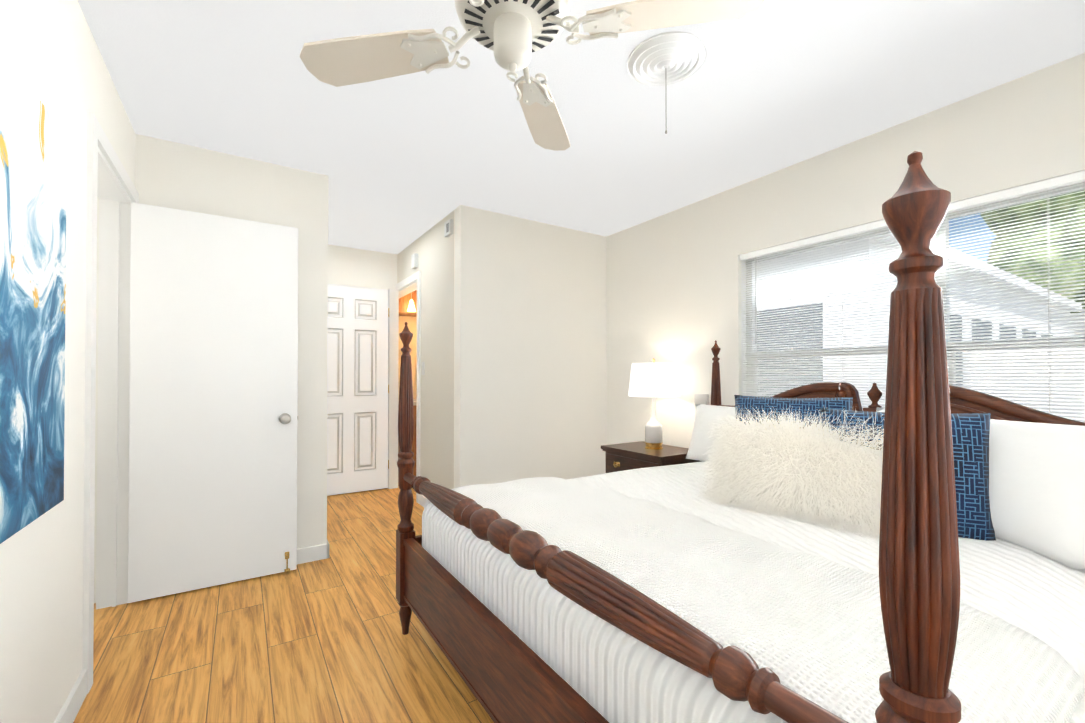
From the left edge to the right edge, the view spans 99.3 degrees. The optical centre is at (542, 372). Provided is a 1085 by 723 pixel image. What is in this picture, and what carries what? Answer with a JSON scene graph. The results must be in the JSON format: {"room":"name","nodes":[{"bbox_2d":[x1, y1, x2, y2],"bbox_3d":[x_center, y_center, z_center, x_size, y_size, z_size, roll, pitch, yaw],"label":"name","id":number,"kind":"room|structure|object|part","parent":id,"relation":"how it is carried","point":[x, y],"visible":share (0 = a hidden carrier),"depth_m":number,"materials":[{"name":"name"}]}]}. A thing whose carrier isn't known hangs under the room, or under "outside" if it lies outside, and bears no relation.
{"room":"bedroom","nodes":[
{"label":"bedroom","id":0,"kind":"room"},
{"bbox_2d":[0,0,132,722],"bbox_3d":[-0.987,-0.064,0.539,0.120,2.420,4.260,0,-1,-33],"label":"wall","id":1,"kind":"structure","parent":0,"point":[46,46],"depth_m":1.45,"materials":[{"name":"white paint"}]},
{"bbox_2d":[0,46,66,543],"bbox_3d":[-1.186,-0.165,0.989,0.036,1.070,0.860,0,-1,-33],"label":"picture","id":2,"kind":"object","parent":1,"relation":"attached to","point":[33,168],"visible":1,"depth_m":1.13},
{"bbox_2d":[54,669,86,722],"bbox_3d":[-0.741,1.098,0.272,0.013,0.090,3.320,0,-1,-33],"label":"baseboard","id":3,"kind":"structure","parent":1,"relation":"attached to","point":[69,710],"depth_m":1.54,"materials":[{"name":"white"}]},
{"bbox_2d":[82,111,138,693],"bbox_3d":[-1.938,0.106,2.007,0.136,2.105,0.890,0,-1,-33],"label":"door frame","id":4,"kind":"structure","parent":1,"relation":"attached to","point":[111,186],"depth_m":2.29,"materials":[{"name":"white"}]},
{"bbox_2d":[132,129,134,185],"bbox_3d":[-2.171,-0.048,2.351,0.120,2.420,0.070,0,-1,-33],"label":"wall","id":5,"kind":"structure","parent":0,"point":[133,170],"depth_m":2.39,"materials":[{"name":"white paint"}]},
{"bbox_2d":[128,202,297,602],"bbox_3d":[-1.766,0.147,2.528,0.745,2.008,0.035,0,-1,-33],"label":"closet door","id":6,"kind":"structure","parent":5,"relation":"in","point":[213,398],"depth_m":2.49,"materials":[{"name":"white wood"}]},
{"bbox_2d":[278,413,290,423],"bbox_3d":[-1.508,0.265,2.695,0.064,0.064,0.175,0,-1,-33],"label":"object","id":7,"kind":"structure","parent":6,"relation":"attached to","point":[284,418],"depth_m":2.63,"materials":[{"name":"silver metal"}]},
{"bbox_2d":[284,552,289,571],"bbox_3d":[-1.478,1.091,2.670,0.028,0.103,0.028,0,-1,-33],"label":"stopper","id":8,"kind":"object","parent":6,"relation":"attached to","point":[287,558],"visible":1,"depth_m":2.67,"materials":[{"name":"gold metal"}]},
{"bbox_2d":[73,486,493,722],"bbox_3d":[-0.743,1.212,2.366,4.500,0.100,7.070,0,-1,-33],"label":"floor","id":9,"kind":"structure","parent":0,"point":[323,641],"depth_m":1.92,"materials":[{"name":"laminate"}]},
{"bbox_2d":[398,399,415,475],"bbox_3d":[-1.248,0.761,5.680,1.125,0.860,0.565,0,-1,-33],"label":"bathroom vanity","id":10,"kind":"object","parent":9,"relation":"on","point":[413,450],"depth_m":5.24,"materials":[{"name":"brown wood"}]},
{"bbox_2d":[601,441,700,472],"bbox_3d":[0.801,0.864,3.407,0.450,0.615,0.608,0,-1,-33],"label":"nightstand","id":11,"kind":"object","parent":9,"relation":"on","point":[627,456],"visible":0.1,"depth_m":3.30,"materials":[{"name":"brown wood"}]},
{"bbox_2d":[629,358,678,449],"bbox_3d":[0.820,0.222,3.401,0.366,0.665,0.366,0,-1,-33],"label":"lamp","id":12,"kind":"object","parent":11,"relation":"on","point":[653,380],"visible":1,"depth_m":3.28,"materials":[{"name":"white fabric"}]},
{"bbox_2d":[396,151,1084,722],"bbox_3d":[0.784,0.462,1.801,2.144,1.390,2.045,0,-1,-33],"label":"bed","id":13,"kind":"object","parent":9,"relation":"on","point":[954,591],"visible":1,"depth_m":1.07,"materials":[{"name":"white fabric"}]},
{"bbox_3d":[0.795,0.741,1.803,1.985,0.352,1.894,0,-1,-33],"label":"mattress","id":14,"kind":"part","parent":13,"relation":"part of","materials":[{"name":"white fabric"}]},
{"bbox_3d":[-0.101,0.452,1.280,0.092,0.092,1.806,0,-1,-33],"label":"blanket rail","id":15,"kind":"part","parent":13,"relation":"part of","materials":[{"name":"brown wood"}]},
{"bbox_2d":[686,404,735,461],"bbox_3d":[1.186,0.368,2.599,0.180,0.360,0.860,19,-11,-32],"label":"pillow","id":16,"kind":"object","parent":13,"relation":"on","point":[704,414],"depth_m":2.81,"materials":[{"name":"white fabric"}]},
{"bbox_2d":[424,477,1084,722],"bbox_3d":[0.244,0.728,1.480,0.649,0.485,1.988,0,-1,-33],"label":"bedspread","id":17,"kind":"object","parent":13,"relation":"on","point":[816,622],"depth_m":0.96,"materials":[{"name":"white fabric"}]},
{"bbox_2d":[734,395,852,433],"bbox_3d":[1.121,0.321,2.087,0.480,0.440,0.170,0,-11,31],"label":"pillow","id":18,"kind":"object","parent":13,"relation":"on","point":[845,403],"depth_m":2.07,"materials":[{"name":"fabric"}]},
{"bbox_3d":[1.668,0.379,2.318,0.076,0.664,1.826,0,-1,-33],"label":"headboard","id":19,"kind":"part","parent":13,"relation":"part of","materials":[{"name":"brown wood"}]},
{"bbox_2d":[820,408,995,540],"bbox_3d":[1.200,0.330,1.548,0.460,0.410,0.170,0,-9,33],"label":"pillow","id":20,"kind":"object","parent":13,"relation":"on","point":[973,435],"depth_m":1.43,"materials":[{"name":"fabric"}]},
{"bbox_2d":[94,134,605,602],"bbox_3d":[-1.273,-0.042,3.051,4.350,2.420,0.120,0,-1,-33],"label":"wall","id":21,"kind":"structure","parent":0,"point":[529,348],"depth_m":3.52,"materials":[{"name":"white paint"}]},
{"bbox_2d":[296,544,323,564],"bbox_3d":[-1.760,1.119,2.643,0.900,0.090,0.013,0,-1,-33],"label":"baseboard","id":22,"kind":"structure","parent":21,"relation":"attached to","point":[312,553],"depth_m":2.85,"materials":[{"name":"white wood"}]},
{"bbox_2d":[324,540,328,558],"bbox_3d":[-1.807,1.128,3.605,0.013,0.090,1.673,0,-1,-33],"label":"baseboard","id":23,"kind":"structure","parent":21,"relation":"attached to","point":[326,546],"depth_m":2.90,"materials":[{"name":"white wood"}]},
{"bbox_2d":[328,245,396,495],"bbox_3d":[-1.976,-0.029,4.575,1.020,2.420,0.120,0,-1,-33],"label":"wall","id":24,"kind":"structure","parent":0,"point":[352,267],"depth_m":4.62,"materials":[{"name":"white paint"}]},
{"bbox_2d":[327,284,388,495],"bbox_3d":[-1.901,0.160,4.519,0.755,2.018,0.036,0,-1,-33],"label":"hall door","id":25,"kind":"structure","parent":24,"relation":"in","point":[357,429],"depth_m":4.55,"materials":[{"name":"white wood"}]},
{"bbox_2d":[398,316,416,399],"bbox_3d":[-1.385,-0.016,6.012,1.300,2.420,0.120,0,-1,-33],"label":"wall","id":26,"kind":"structure","parent":0,"point":[411,321],"depth_m":5.78,"materials":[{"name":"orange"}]},
{"bbox_2d":[399,290,416,316],"bbox_3d":[-1.323,-0.868,5.806,1.130,0.320,0.295,0,-1,-33],"label":"valance","id":27,"kind":"object","parent":26,"relation":"attached to","point":[404,301],"depth_m":5.46,"materials":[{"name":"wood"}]},
{"bbox_2d":[397,210,453,495],"bbox_3d":[-1.209,-0.030,4.443,0.120,2.420,2.140,0,-1,-33],"label":"wall","id":28,"kind":"structure","parent":0,"point":[436,257],"depth_m":3.83,"materials":[{"name":"white paint"}]},
{"bbox_2d":[388,271,420,503],"bbox_3d":[-1.436,0.130,4.762,0.150,2.105,1.355,0,-1,-33],"label":"door frame","id":29,"kind":"structure","parent":28,"relation":"attached to","point":[412,283],"depth_m":4.72,"materials":[{"name":"white wood"}]},
{"bbox_2d":[411,253,417,268],"bbox_3d":[-1.180,-1.034,4.262,0.040,0.125,0.090,0,-1,-33],"label":"door chime","id":30,"kind":"object","parent":28,"relation":"attached to","point":[414,260],"visible":1,"depth_m":4.23,"materials":[{"name":"white plastic"}]},
{"bbox_2d":[419,494,426,506],"bbox_3d":[-0.865,1.129,3.785,0.013,0.090,0.880,0,-1,-33],"label":"baseboard","id":31,"kind":"structure","parent":28,"relation":"attached to","point":[422,499],"depth_m":4.07,"materials":[{"name":"white wood"}]},
{"bbox_2d":[422,362,424,374],"bbox_3d":[-1.062,-0.041,4.103,0.006,0.115,0.070,0,-1,-33],"label":"switch plate","id":32,"kind":"object","parent":28,"relation":"attached to","point":[423,368],"visible":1,"depth_m":4.09,"materials":[{"name":"white plastic"}]},
{"bbox_2d":[444,219,452,236],"bbox_3d":[-0.728,-1.123,3.579,0.030,0.110,0.110,0,-1,-33],"label":"smoke detector","id":33,"kind":"object","parent":28,"relation":"attached to","point":[450,229],"visible":0.93,"depth_m":3.54,"materials":[{"name":"white plastic"}]},
{"bbox_2d":[77,0,1084,253],"bbox_3d":[-0.743,-1.308,2.388,4.500,0.100,7.070,0,-1,-33],"label":"ceiling","id":34,"kind":"structure","parent":0,"point":[407,160],"depth_m":2.10,"materials":[{"name":"white paint"}]},
{"bbox_2d":[408,292,414,311],"bbox_3d":[-1.527,-0.976,5.378,0.090,0.509,0.090,0,-1,45],"label":"pendant light","id":35,"kind":"object","parent":34,"relation":"hanging from","point":[411,307],"visible":0.27,"depth_m":5.32,"materials":[{"name":"white glass"}]},
{"bbox_2d":[300,0,763,150],"bbox_3d":[-0.084,-1.060,1.305,1.047,0.414,1.047,0,-1,-33],"label":"ceiling fan","id":36,"kind":"object","parent":34,"relation":"hanging from","point":[512,29],"depth_m":1.32,"materials":[{"name":"white"}]},
{"bbox_3d":[-0.511,-0.952,1.393,0.460,0.037,0.149,0,-1,12],"label":"ceiling fan blade","id":37,"kind":"part","parent":36,"relation":"part of","materials":[{"name":"beige wood"}]},
{"bbox_3d":[-0.293,-0.960,1.348,0.234,0.071,0.134,0,-1,12],"label":"ceiling fan blade bracket","id":38,"kind":"part","parent":36,"relation":"part of","materials":[{"name":"white metal"}]},
{"bbox_3d":[-0.128,-0.962,1.095,0.134,0.071,0.234,0,-1,12],"label":"ceiling fan blade bracket","id":39,"kind":"part","parent":36,"relation":"part of","materials":[{"name":"metal"}]},
{"bbox_3d":[-0.084,-1.091,1.305,0.270,0.218,0.270,0,-1,-33],"label":"ceiling fan slots","id":40,"kind":"part","parent":36,"relation":"part of","materials":[{"name":"white metal"}]},
{"bbox_3d":[-0.040,-0.958,1.513,0.134,0.071,0.234,0,-1,12],"label":"ceiling fan blade bracket","id":41,"kind":"part","parent":36,"relation":"part of","materials":[{"name":"white metal"}]},
{"bbox_3d":[0.005,-0.949,1.730,0.149,0.037,0.460,0,-1,12],"label":"ceiling fan blade","id":42,"kind":"part","parent":36,"relation":"part of","materials":[{"name":"beige wood"}]},
{"bbox_3d":[0.125,-0.961,1.260,0.234,0.071,0.134,0,-1,12],"label":"ceiling fan blade bracket","id":43,"kind":"part","parent":36,"relation":"part of","materials":[{"name":"white metal"}]},
{"bbox_3d":[0.342,-0.953,1.214,0.460,0.037,0.149,0,-1,12],"label":"ceiling fan blade","id":44,"kind":"part","parent":36,"relation":"part of","materials":[{"name":"beige wood"}]},
{"bbox_2d":[627,31,706,85],"bbox_3d":[0.498,-1.246,1.860,0.310,0.032,0.310,0,-1,-33],"label":"ceiling vent","id":45,"kind":"object","parent":34,"relation":"in","point":[666,58],"visible":1,"depth_m":1.82,"materials":[{"name":"white plastic"}]},
{"bbox_2d":[606,53,1084,447],"bbox_3d":[1.078,-0.038,3.566,0.150,2.420,7.070,0,-1,-33],"label":"wall","id":46,"kind":"structure","parent":0,"point":[1025,130],"depth_m":2.95,"materials":[{"name":"white paint"}]},
{"bbox_2d":[694,394,708,406],"bbox_3d":[1.141,0.198,3.309,0.024,0.095,0.110,0,-1,-33],"label":"light switch","id":47,"kind":"object","parent":46,"relation":"attached to","point":[701,399],"visible":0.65,"depth_m":3.29,"materials":[{"name":"white plastic"}]},
{"bbox_2d":[745,182,1084,419],"bbox_3d":[1.951,-0.244,2.287,0.060,1.110,2.030,0,-1,-33],"label":"window","id":48,"kind":"structure","parent":46,"relation":"in","point":[886,230],"depth_m":2.25,"materials":[{"name":"white plastic"}]},
{"bbox_2d":[740,220,901,409],"bbox_3d":[1.585,-0.298,2.713,0.038,0.991,0.897,0,-1,-33],"label":"window blind","id":49,"kind":"object","parent":48,"relation":"attached to","point":[881,224],"depth_m":2.67,"materials":[{"name":"white plastic"}]},
{"bbox_2d":[755,256,759,396],"bbox_3d":[1.382,-0.228,2.985,0.016,1.070,0.008,0,-1,-33],"label":"blind cord","id":50,"kind":"object","parent":49,"relation":"attached to","point":[756,256],"depth_m":2.98,"materials":[{"name":"white plastic"}]},
{"bbox_2d":[842,236,845,380],"bbox_3d":[1.667,-0.232,2.561,0.002,1.070,0.002,0,-1,-33],"label":"blind cord","id":51,"kind":"object","parent":49,"relation":"attached to","point":[844,293],"depth_m":2.56,"materials":[{"name":"white fabric"}]},
{"bbox_2d":[930,171,1084,421],"bbox_3d":[2.027,-0.302,2.035,0.038,0.993,0.488,0,-1,-33],"label":"window blind","id":52,"kind":"object","parent":48,"relation":"attached to","point":[1057,182],"depth_m":1.98,"materials":[{"name":"white plastic"}]},
{"bbox_2d":[1047,188,1050,413],"bbox_3d":[2.094,-0.237,1.908,0.002,1.070,0.002,0,-1,-33],"label":"blind cord","id":53,"kind":"object","parent":52,"relation":"attached to","point":[1047,188],"depth_m":1.91,"materials":[{"name":"white fabric"}]},
{"label":"outside","id":54,"kind":"structure","parent":0,"visible":0},
{"bbox_3d":[23.503,1.526,21.109,56.600,0.100,70.000,0,-1,-33],"label":"ground","id":55,"kind":"structure","parent":54,"visible":0},
{"bbox_2d":[756,233,1084,408],"bbox_3d":[6.527,-0.076,15.111,16.000,3.000,13.900,0,-1,-33],"label":"building","id":56,"kind":"structure","parent":55,"relation":"on","point":[794,266],"depth_m":5.75,"materials":[{"name":"white"}]},
{"bbox_2d":[757,303,1052,396],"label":"windows","id":57,"kind":"structure","parent":56,"relation":"attached to","point":[822,339],"depth_m":6.04,"materials":[{"name":"grey glass"}]},
{"bbox_2d":[970,348,1084,419],"bbox_3d":[9.927,0.470,0.484,0.100,1.650,14.300,0,-1,-33],"label":"fence","id":58,"kind":"object","parent":55,"relation":"on","point":[1033,375],"depth_m":5.92,"materials":[{"name":"white wood"}]},
{"bbox_3d":[15.463,-0.863,11.220,0.540,4.628,0.640,0,-1,-33],"label":"trunk","id":59,"kind":"object","parent":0,"visible":0},
{"bbox_2d":[980,190,1084,313],"bbox_3d":[15.280,-3.861,11.072,6.823,5.888,6.531,0,-1,-33],"label":"foliage","id":60,"kind":"object","parent":59,"relation":"attached to","point":[1042,226],"depth_m":11.17,"materials":[{"name":"green plant"}]}
]}

